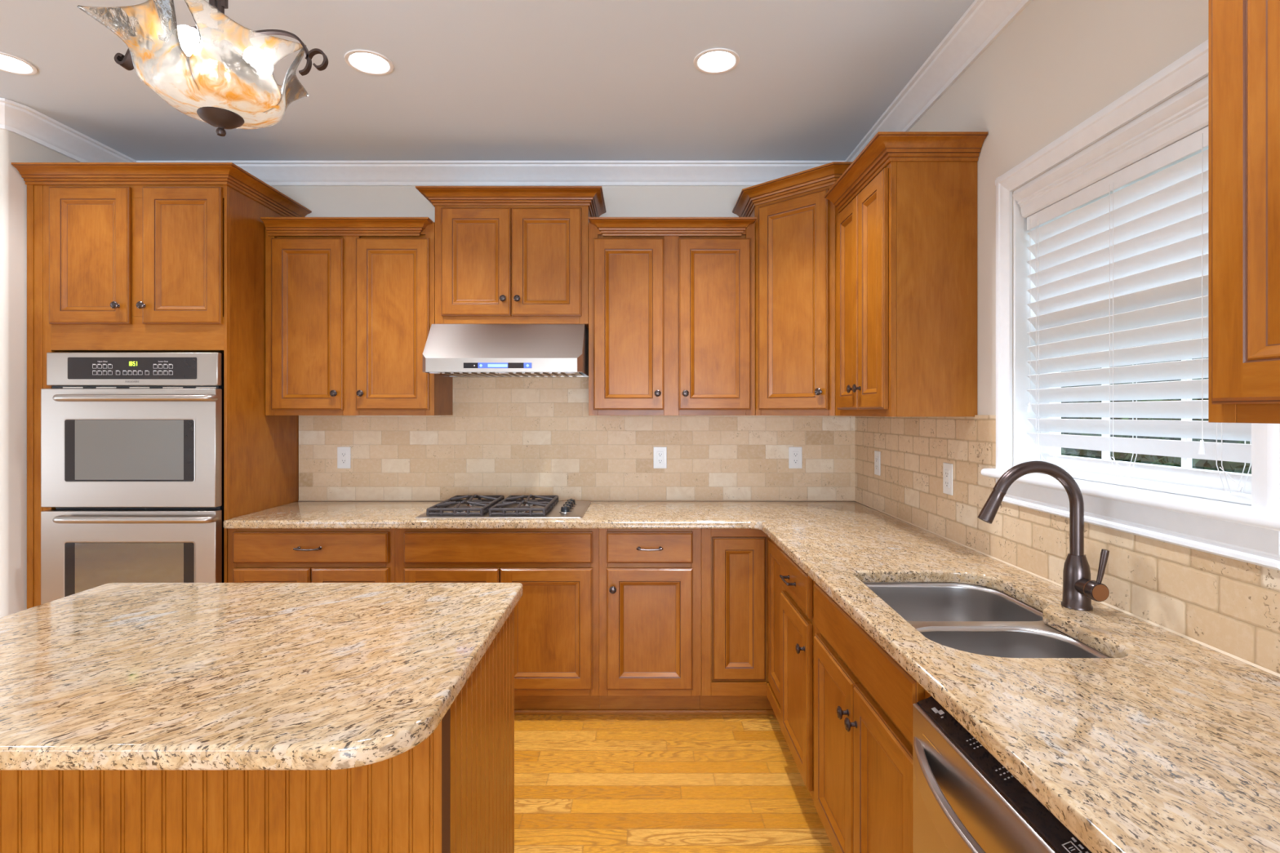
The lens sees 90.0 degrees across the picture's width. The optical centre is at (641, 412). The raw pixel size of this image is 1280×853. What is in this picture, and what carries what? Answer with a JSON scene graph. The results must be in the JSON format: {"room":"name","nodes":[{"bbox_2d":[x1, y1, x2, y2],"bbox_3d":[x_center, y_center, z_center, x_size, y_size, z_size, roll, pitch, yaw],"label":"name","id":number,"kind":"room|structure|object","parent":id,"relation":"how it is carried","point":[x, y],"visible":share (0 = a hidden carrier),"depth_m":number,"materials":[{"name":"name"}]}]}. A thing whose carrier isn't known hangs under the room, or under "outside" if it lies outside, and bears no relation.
{"room":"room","nodes":[
{"label":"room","id":0,"kind":"room"},
{"bbox_2d":[0,128,79,617],"bbox_3d":[-4.393,0.025,3.154,3.215,2.743,0.707,0,0,0],"label":"wall","id":1,"kind":"structure","parent":0,"point":[14,148],"depth_m":2.83,"materials":[{"name":"beige paint"}]},
{"bbox_2d":[0,0,1032,186],"bbox_3d":[-2.361,-1.293,-0.322,7.078,0.104,7.657,0,0,0],"label":"trim","id":2,"kind":"structure","parent":1,"relation":"attached to","point":[984,21],"depth_m":3.43,"materials":[{"name":"white wood"}]},
{"bbox_2d":[0,0,974,160],"bbox_3d":[-2.391,-1.371,-0.346,7.418,0.050,7.907,0,0,0],"label":"ceiling","id":3,"kind":"structure","parent":0,"point":[469,80],"depth_m":2.59,"materials":[{"name":"paint"}]},
{"bbox_2d":[0,51,37,75],"bbox_3d":[-2.440,-1.343,2.460,0.176,0.006,0.176,0,0,0],"label":"recessed light","id":4,"kind":"object","parent":3,"relation":"in","point":[9,63],"visible":1,"depth_m":2.48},
{"bbox_2d":[76,0,328,136],"bbox_3d":[-0.995,-0.997,1.473,0.468,0.698,0.336,0,0,-36],"label":"pendant light","id":5,"kind":"object","parent":3,"relation":"hanging from","point":[238,95],"visible":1,"depth_m":1.43,"materials":[{"name":"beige glass"}]},
{"bbox_2d":[177,24,221,56],"bbox_3d":[-1.009,-0.844,1.446,0.068,0.098,0.104,0,0,0],"label":"bulb","id":6,"kind":"object","parent":5,"relation":"attached to","point":[188,37],"depth_m":1.43,"materials":[{"name":"white glass"}]},
{"bbox_2d":[222,31,273,77],"bbox_3d":[-0.928,-0.844,1.514,0.106,0.097,0.060,0,0,0],"label":"bulb","id":7,"kind":"object","parent":5,"relation":"attached to","point":[261,61],"depth_m":1.50,"materials":[{"name":"white glass"}]},
{"bbox_2d":[344,49,393,75],"bbox_3d":[-1.045,-1.343,2.460,0.176,0.006,0.176,0,0,0],"label":"recessed light","id":8,"kind":"object","parent":3,"relation":"in","point":[369,62],"visible":1,"depth_m":2.46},
{"bbox_2d":[693,48,739,74],"bbox_3d":[0.288,-1.343,2.450,0.176,0.006,0.176,0,0,0],"label":"recessed light","id":9,"kind":"object","parent":3,"relation":"in","point":[713,60],"visible":1,"depth_m":2.45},
{"bbox_2d":[422,324,588,377],"bbox_3d":[-0.661,-0.313,3.254,0.760,0.252,0.465,0,0,0],"label":"range hood","id":10,"kind":"object","parent":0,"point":[455,350],"visible":0.99,"depth_m":3.08,"materials":[{"name":"silver metal"}]},
{"bbox_2d":[271,186,751,222],"bbox_3d":[-0.793,0.025,3.557,4.223,2.743,0.100,0,0,0],"label":"wall","id":11,"kind":"structure","parent":0,"point":[322,201],"depth_m":3.51,"materials":[{"name":"beige paint"}]},
{"bbox_2d":[260,217,453,415],"bbox_3d":[-1.451,-0.468,3.311,0.842,0.966,0.390,0,0,0],"label":"upper cabinet","id":12,"kind":"object","parent":11,"relation":"attached to","point":[350,301],"visible":1,"depth_m":3.18,"materials":[{"name":"brown wood"}]},
{"bbox_2d":[415,186,606,329],"bbox_3d":[-0.646,-0.771,3.311,0.909,0.661,0.390,0,0,0],"label":"upper cabinet","id":13,"kind":"object","parent":11,"relation":"attached to","point":[504,255],"visible":0.98,"depth_m":3.17,"materials":[{"name":"brown wood"}]},
{"bbox_2d":[297,377,854,501],"bbox_3d":[-0.347,0.110,3.499,3.050,0.746,0.014,0,0,0],"label":"tile backsplash","id":14,"kind":"structure","parent":11,"relation":"attached to","point":[506,437],"depth_m":3.50,"materials":[{"name":"tile"}]},
{"bbox_2d":[337,446,351,468],"bbox_3d":[-1.623,0.247,3.493,0.073,0.118,0.006,0,0,0],"label":"wall outlet","id":15,"kind":"object","parent":14,"relation":"attached to","point":[344,453],"visible":1,"depth_m":3.49,"materials":[{"name":"white plastic"}]},
{"bbox_2d":[340,451,346,463],"bbox_3d":[-1.623,0.247,3.491,0.034,0.068,0.002,0,0,0],"label":"receptacle","id":16,"kind":"object","parent":15,"relation":"attached to","point":[343,454],"depth_m":3.49,"materials":[{"name":"white plastic"}]},
{"bbox_2d":[653,446,666,468],"bbox_3d":[0.103,0.247,3.493,0.073,0.118,0.006,0,0,0],"label":"wall outlet","id":17,"kind":"object","parent":14,"relation":"attached to","point":[660,453],"visible":1,"depth_m":3.49,"materials":[{"name":"white plastic"}]},
{"bbox_2d":[657,451,662,463],"bbox_3d":[0.103,0.247,3.491,0.034,0.068,0.002,0,0,0],"label":"receptacle","id":18,"kind":"object","parent":17,"relation":"attached to","point":[660,454],"depth_m":3.49,"materials":[{"name":"white plastic"}]},
{"bbox_2d":[788,446,802,468],"bbox_3d":[0.842,0.247,3.493,0.073,0.118,0.006,0,0,0],"label":"wall outlet","id":19,"kind":"object","parent":14,"relation":"attached to","point":[795,453],"visible":1,"depth_m":3.49,"materials":[{"name":"white plastic"}]},
{"bbox_2d":[792,451,798,463],"bbox_3d":[0.842,0.247,3.491,0.034,0.068,0.002,0,0,0],"label":"receptacle","id":20,"kind":"object","parent":19,"relation":"attached to","point":[795,454],"depth_m":3.49,"materials":[{"name":"white plastic"}]},
{"bbox_2d":[588,217,756,415],"bbox_3d":[0.152,-0.468,3.311,0.829,0.966,0.390,0,0,0],"label":"upper cabinet","id":21,"kind":"object","parent":11,"relation":"attached to","point":[672,300],"visible":1,"depth_m":3.18,"materials":[{"name":"brown wood"}]},
{"bbox_2d":[732,161,852,415],"bbox_3d":[0.836,-0.543,3.160,0.678,1.117,0.692,0,0,0],"label":"upper cabinet","id":22,"kind":"object","parent":11,"relation":"attached to","point":[795,224],"visible":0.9,"depth_m":3.01,"materials":[{"name":"brown wood"}]},
{"bbox_2d":[514,715,835,852],"bbox_3d":[-2.391,1.422,-0.346,7.418,0.050,7.907,0,0,0],"label":"floor","id":23,"kind":"structure","parent":0,"point":[584,784],"depth_m":2.38,"materials":[{"name":"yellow wood"}]},
{"bbox_2d":[11,162,311,608],"bbox_3d":[-2.291,0.147,3.164,0.974,2.498,0.686,0,0,0],"label":"tall cabinet","id":24,"kind":"object","parent":23,"relation":"on","point":[122,257],"visible":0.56,"depth_m":2.89,"materials":[{"name":"brown wood"}]},
{"bbox_2d":[40,352,223,604],"bbox_3d":[-2.276,0.351,3.121,0.789,1.241,0.668,0,0,0],"label":"double wall oven","id":25,"kind":"object","parent":24,"relation":"in","point":[132,443],"visible":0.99,"depth_m":2.85,"materials":[{"name":"silver metal"}]},
{"bbox_2d":[0,608,514,852],"bbox_3d":[-0.920,0.959,1.490,1.130,0.876,0.600,0,0,0],"label":"kitchen island","id":26,"kind":"object","parent":23,"relation":"on","point":[453,791],"visible":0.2,"depth_m":1.20,"materials":[{"name":"brown wood"}]},
{"bbox_2d":[0,582,522,770],"bbox_3d":[-0.924,0.502,1.373,1.181,0.038,0.897,0,0,0],"label":"island countertop","id":27,"kind":"structure","parent":26,"relation":"on","point":[110,676],"depth_m":1.19,"materials":[{"name":"beige stone"}]},
{"bbox_2d":[227,528,395,582],"bbox_3d":[-1.494,0.959,3.174,0.757,0.876,0.664,0,0,0],"label":"base cabinet","id":28,"kind":"object","parent":23,"relation":"on","point":[254,555],"visible":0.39,"depth_m":2.88,"materials":[{"name":"brown wood"}]},
{"bbox_2d":[395,528,599,709],"bbox_3d":[-0.653,0.959,3.191,0.923,0.876,0.630,0,0,0],"label":"base cabinet","id":29,"kind":"object","parent":23,"relation":"on","point":[557,612],"visible":0.53,"depth_m":2.88,"materials":[{"name":"brown wood"}]},
{"bbox_2d":[514,709,775,715],"bbox_3d":[-0.610,1.386,2.119,2.500,0.020,1.698,0,0,0],"label":"baseboard","id":30,"kind":"structure","parent":23,"relation":"on","point":[517,712],"depth_m":2.96,"materials":[{"name":"brown wood"}]},
{"bbox_2d":[599,528,701,709],"bbox_3d":[0.040,0.959,3.174,0.463,0.876,0.664,0,0,0],"label":"base cabinet","id":31,"kind":"object","parent":23,"relation":"on","point":[650,580],"visible":0.86,"depth_m":2.89,"materials":[{"name":"brown wood"}]},
{"bbox_2d":[699,528,783,725],"bbox_3d":[0.725,0.959,3.030,0.905,0.876,0.953,0,0,0],"label":"base cabinet","id":32,"kind":"object","parent":23,"relation":"on","point":[741,587],"visible":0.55,"depth_m":2.90,"materials":[{"name":"brown wood"}]},
{"bbox_2d":[223,501,1279,852],"bbox_3d":[-0.348,0.502,1.988,3.051,0.038,3.036,0,0,0],"label":"countertop","id":33,"kind":"structure","parent":32,"relation":"on","point":[1169,742],"depth_m":1.14,"materials":[{"name":"beige stone"}]},
{"bbox_2d":[415,494,591,518],"bbox_3d":[-0.652,0.454,3.188,0.764,0.057,0.527,0,0,0],"label":"gas cooktop","id":34,"kind":"object","parent":33,"relation":"in","point":[495,506],"visible":1,"depth_m":3.06,"materials":[{"name":"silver metal"}]},
{"bbox_2d":[863,582,1110,657],"bbox_3d":[0.832,0.622,1.617,0.439,0.202,0.713,0,0,0],"label":"double sink","id":35,"kind":"object","parent":33,"relation":"in","point":[965,617],"visible":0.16,"depth_m":1.70,"materials":[{"name":"metal"}]},
{"bbox_2d":[977,461,1109,610],"bbox_3d":[0.976,0.301,1.564,0.277,0.362,0.118,0,0,0],"label":"kitchen faucet","id":36,"kind":"object","parent":33,"relation":"on","point":[1078,589],"visible":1,"depth_m":1.58,"materials":[{"name":"brown metal"}]},
{"bbox_2d":[779,549,814,801],"bbox_3d":[0.845,0.959,2.322,0.664,0.876,0.460,0,0,0],"label":"base cabinet","id":37,"kind":"object","parent":23,"relation":"on","point":[797,597],"visible":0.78,"depth_m":2.26,"materials":[{"name":"brown wood"}]},
{"bbox_2d":[813,582,1102,852],"bbox_3d":[0.847,0.959,1.674,0.659,0.876,0.835,0,0,0],"label":"base cabinet","id":38,"kind":"object","parent":23,"relation":"on","point":[864,699],"visible":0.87,"depth_m":1.61,"materials":[{"name":"brown wood"}]},
{"bbox_2d":[912,696,1092,852],"bbox_3d":[0.803,0.968,0.948,0.656,0.858,0.615,0,0,0],"label":"dishwasher","id":39,"kind":"object","parent":23,"relation":"on","point":[965,800],"visible":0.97,"depth_m":1.03,"materials":[{"name":"silver metal"}]},
{"bbox_2d":[908,0,1208,466],"bbox_3d":[1.248,0.025,-0.346,0.140,2.743,7.707,0,0,0],"label":"wall","id":40,"kind":"structure","parent":0,"point":[1058,64],"depth_m":1.89,"materials":[{"name":"beige paint"}]},
{"bbox_2d":[823,131,987,417],"bbox_3d":[0.990,-0.468,2.526,0.374,0.966,0.715,0,0,0],"label":"upper cabinet","id":41,"kind":"object","parent":40,"relation":"attached to","point":[906,205],"visible":1,"depth_m":2.24,"materials":[{"name":"brown wood"}]},
{"bbox_2d":[854,414,1279,677],"bbox_3d":[1.171,0.246,1.983,0.014,0.474,3.026,0,0,0],"label":"tile backsplash","id":42,"kind":"structure","parent":40,"relation":"attached to","point":[1230,607],"depth_m":1.85,"materials":[{"name":"tile"}]},
{"bbox_2d":[874,450,880,475],"bbox_3d":[1.164,0.250,3.158,0.006,0.118,0.073,0,0,0],"label":"wall outlet","id":43,"kind":"object","parent":42,"relation":"attached to","point":[877,454],"visible":1,"depth_m":3.15,"materials":[{"name":"white plastic"}]},
{"bbox_2d":[875,456,878,470],"bbox_3d":[1.162,0.250,3.158,0.002,0.068,0.034,0,0,0],"label":"receptacle","id":44,"kind":"object","parent":43,"relation":"attached to","point":[876,457],"depth_m":3.16,"materials":[{"name":"white plastic"}]},
{"bbox_2d":[942,462,952,495],"bbox_3d":[1.164,0.252,2.432,0.006,0.118,0.073,0,0,0],"label":"wall outlet","id":45,"kind":"object","parent":42,"relation":"attached to","point":[947,468],"visible":1,"depth_m":2.43,"materials":[{"name":"white plastic"}]},
{"bbox_2d":[945,469,949,488],"bbox_3d":[1.162,0.252,2.432,0.002,0.068,0.034,0,0,0],"label":"receptacle","id":46,"kind":"object","parent":45,"relation":"attached to","point":[947,471],"depth_m":2.43,"materials":[{"name":"white plastic"}]},
{"bbox_2d":[981,468,1279,531],"bbox_3d":[1.202,0.198,1.625,0.151,0.028,0.994,0,0,0],"label":"trim","id":47,"kind":"structure","parent":40,"relation":"attached to","point":[1240,513],"depth_m":1.40,"materials":[{"name":"white wood"}]},
{"bbox_2d":[1013,75,1251,493],"bbox_3d":[1.258,-0.244,1.627,0.159,0.916,0.804,0,0,0],"label":"window","id":48,"kind":"structure","parent":40,"relation":"in","point":[1024,450],"depth_m":2.02,"materials":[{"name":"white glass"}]},
{"bbox_2d":[1013,80,1251,505],"bbox_3d":[1.212,-0.252,1.627,0.087,0.870,0.773,0,0,0],"label":"window blind","id":49,"kind":"object","parent":48,"relation":"attached to","point":[1119,229],"visible":0.71,"depth_m":1.60,"materials":[{"name":"white plastic"}]},
{"bbox_2d":[995,39,1279,513],"bbox_3d":[1.167,-0.289,1.627,0.021,0.947,0.929,0,0,0],"label":"trim","id":50,"kind":"structure","parent":40,"relation":"attached to","point":[1192,67],"depth_m":1.66,"materials":[{"name":"white wood"}]},
{"bbox_2d":[995,478,1279,570],"bbox_3d":[1.167,0.251,1.627,0.021,0.076,0.929,0,0,0],"label":"trim","id":51,"kind":"structure","parent":40,"relation":"attached to","point":[1259,546],"depth_m":1.41,"materials":[{"name":"white wood"}]},
{"bbox_2d":[1208,0,1279,423],"bbox_3d":[0.979,-0.468,0.697,0.396,0.966,0.674,0,0,0],"label":"upper cabinet","id":52,"kind":"object","parent":40,"relation":"attached to","point":[1244,35],"visible":1,"depth_m":0.89,"materials":[{"name":"brown wood"}]},
{"label":"outside","id":53,"kind":"structure","parent":0,"visible":0},
{"bbox_3d":[8.328,1.847,3.000,13.700,0.100,22.000,0,0,0],"label":"ground","id":54,"kind":"structure","parent":53,"visible":0},
{"bbox_2d":[1061,337,1251,474],"bbox_3d":[4.391,0.320,3.000,1.373,3.071,12.400,0,0,0],"label":"hedge","id":55,"kind":"object","parent":54,"relation":"on","point":[1209,464],"visible":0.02,"depth_m":5.28,"materials":[{"name":"green plant"}]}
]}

